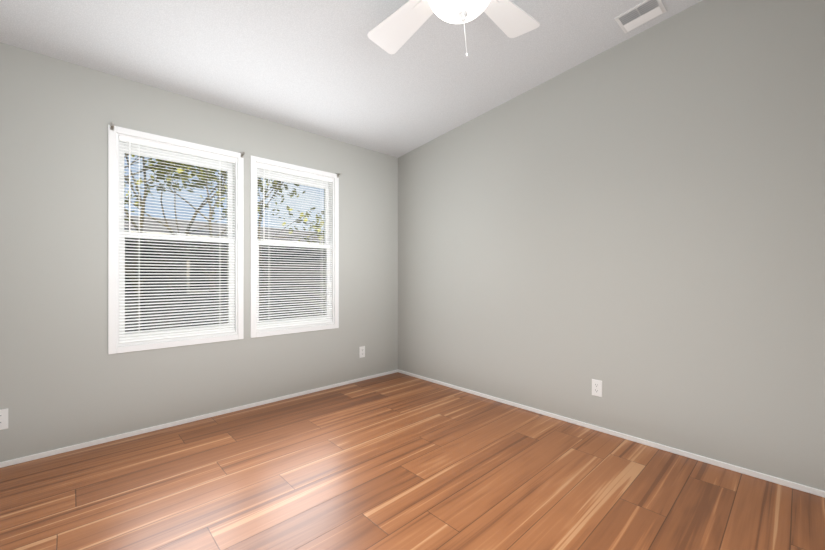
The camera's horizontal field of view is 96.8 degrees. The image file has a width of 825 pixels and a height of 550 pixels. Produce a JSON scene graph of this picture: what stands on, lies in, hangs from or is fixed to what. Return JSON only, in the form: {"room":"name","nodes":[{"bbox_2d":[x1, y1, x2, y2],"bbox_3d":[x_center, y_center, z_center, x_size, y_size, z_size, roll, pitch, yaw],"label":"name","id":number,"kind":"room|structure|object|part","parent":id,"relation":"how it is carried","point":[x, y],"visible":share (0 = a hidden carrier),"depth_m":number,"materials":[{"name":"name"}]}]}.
{"room":"empty bedroom","nodes":[
{"label":"empty bedroom","id":0,"kind":"room"},
{"bbox_2d":[0,42,397,461],"bbox_3d":[-1.463,-0.470,3.032,3.450,3.150,0.120,0,0,-43],"label":"wall","id":1,"kind":"structure","parent":0,"point":[66,379],"depth_m":2.42,"materials":[{"name":"grey paint"}]},
{"bbox_2d":[0,408,7,429],"bbox_3d":[-2.365,0.830,2.094,0.070,0.116,0.009,0,0,-43],"label":"electrical outlet","id":2,"kind":"object","parent":1,"relation":"attached to","point":[3,418],"visible":1,"depth_m":2.11,"materials":[{"name":"white plastic"}]},
{"bbox_2d":[108,124,243,353],"bbox_3d":[-1.746,-0.235,2.761,0.856,1.520,0.146,0,0,-43],"label":"window","id":3,"kind":"structure","parent":1,"relation":"in","point":[113,348],"depth_m":2.68,"materials":[{"name":"white plastic"}]},
{"bbox_3d":[-1.758,-0.239,2.774,0.746,1.403,0.070,0,0,-43],"label":"window sash","id":4,"kind":"part","parent":3,"relation":"part of","materials":[{"name":"white plastic"}]},
{"bbox_2d":[125,238,227,333],"bbox_3d":[-1.788,0.081,2.806,0.746,0.763,0.001,0,0,-43],"label":"screen","id":5,"kind":"object","parent":3,"relation":"attached to","point":[172,244],"depth_m":2.78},
{"bbox_2d":[119,136,234,342],"bbox_3d":[-1.716,-0.240,2.730,0.738,1.399,0.044,0,0,-43],"label":"window blind","id":6,"kind":"object","parent":3,"relation":"attached to","point":[164,147],"visible":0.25,"depth_m":2.70,"materials":[{"name":"white plastic"}]},
{"bbox_2d":[0,369,397,467],"bbox_3d":[-1.418,1.089,2.985,3.450,0.032,0.010,0,0,-43],"label":"baseboard","id":7,"kind":"structure","parent":1,"relation":"attached to","point":[84,445],"depth_m":2.65,"materials":[{"name":"white wood"}]},
{"bbox_2d":[250,155,338,337],"bbox_3d":[-1.086,-0.235,3.383,0.846,1.520,0.146,0,0,-43],"label":"window","id":8,"kind":"structure","parent":1,"relation":"in","point":[253,161],"depth_m":3.37,"materials":[{"name":"white plastic"}]},
{"bbox_2d":[259,245,325,321],"bbox_3d":[-1.128,0.081,3.428,0.736,0.763,0.001,0,0,-43],"label":"screen","id":9,"kind":"object","parent":8,"relation":"attached to","point":[320,251],"depth_m":3.42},
{"bbox_3d":[-1.098,-0.239,3.396,0.736,1.403,0.070,0,0,-43],"label":"window sash","id":10,"kind":"part","parent":8,"relation":"part of","materials":[{"name":"white plastic"}]},
{"bbox_2d":[257,164,332,328],"bbox_3d":[-1.056,-0.240,3.352,0.728,1.399,0.044,0,0,-43],"label":"window blind","id":11,"kind":"object","parent":8,"relation":"attached to","point":[263,167],"visible":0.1,"depth_m":3.32,"materials":[{"name":"white plastic"}]},
{"bbox_2d":[359,346,364,357],"bbox_3d":[-0.525,0.805,3.828,0.070,0.116,0.009,0,0,-43],"label":"electrical outlet","id":12,"kind":"object","parent":1,"relation":"attached to","point":[361,351],"visible":1,"depth_m":3.82,"materials":[{"name":"white plastic"}]},
{"bbox_2d":[0,0,702,157],"bbox_3d":[-0.084,-1.602,1.569,3.790,0.569,4.240,0,0,-43],"label":"ceiling","id":13,"kind":"structure","parent":0,"point":[328,69],"depth_m":2.39,"materials":[{"name":"white paint"}]},
{"bbox_2d":[368,0,539,56],"bbox_3d":[0.210,-1.285,1.615,1.150,0.567,1.150,0,-6,-43],"label":"fan light","id":14,"kind":"object","parent":13,"relation":"hanging from","point":[395,31],"visible":1,"depth_m":1.85,"materials":[{"name":"white"}]},
{"bbox_3d":[0.215,-1.213,1.609,0.300,0.136,0.300,0,-6,-43],"label":"globe","id":15,"kind":"part","parent":14,"relation":"part of","materials":[{"name":"white glass"}]},
{"bbox_3d":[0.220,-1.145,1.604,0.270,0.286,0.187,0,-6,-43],"label":"finial chain","id":16,"kind":"part","parent":14,"relation":"part of","materials":[{"name":"white"}]},
{"bbox_2d":[614,0,666,32],"bbox_3d":[1.397,-1.591,2.243,0.200,0.012,0.230,0,-6,-43],"label":"ceiling vent","id":17,"kind":"object","parent":13,"relation":"in","point":[655,12],"visible":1,"depth_m":2.24,"materials":[{"name":"white metal"}]},
{"bbox_2d":[0,372,824,549],"bbox_3d":[-0.084,1.155,1.569,3.690,0.100,4.140,0,0,-43],"label":"floor","id":18,"kind":"structure","parent":0,"point":[397,461],"depth_m":1.89,"materials":[{"name":"brown wood"}]},
{"bbox_2d":[398,0,824,490],"bbox_3d":[1.215,-0.470,2.794,0.120,3.150,4.140,0,0,-43],"label":"wall","id":19,"kind":"structure","parent":0,"point":[635,224],"depth_m":2.36,"materials":[{"name":"grey paint"}]},
{"bbox_2d":[592,379,601,396],"bbox_3d":[1.309,0.803,2.600,0.009,0.116,0.070,0,0,-43],"label":"outlet","id":20,"kind":"object","parent":19,"relation":"attached to","point":[596,387],"visible":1,"depth_m":2.60,"materials":[{"name":"white plastic"}]},
{"bbox_2d":[398,369,824,497],"bbox_3d":[1.171,1.089,2.745,0.010,0.032,3.890,0,0,-43],"label":"baseboard","id":21,"kind":"structure","parent":19,"relation":"attached to","point":[794,485],"depth_m":2.35,"materials":[{"name":"white wood"}]},
{"label":"outside","id":22,"kind":"structure","parent":0,"visible":0},
{"bbox_3d":[-11.567,1.530,14.156,28.000,0.050,29.830,0,0,-43],"label":"ground","id":23,"kind":"structure","parent":22,"visible":0},
{"bbox_2d":[124,215,323,243],"bbox_3d":[-7.233,-0.085,9.556,23.000,3.180,5.470,0,0,-43],"label":"house","id":24,"kind":"structure","parent":23,"relation":"on","point":[225,236],"depth_m":9.86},
{"bbox_2d":[124,153,323,242],"bbox_3d":[-4.877,-1.065,5.226,7.365,5.160,6.359,0,0,-43],"label":"trees","id":25,"kind":"object","parent":23,"relation":"on","point":[206,182],"depth_m":6.00,"materials":[{"name":"green plant"}]}
]}

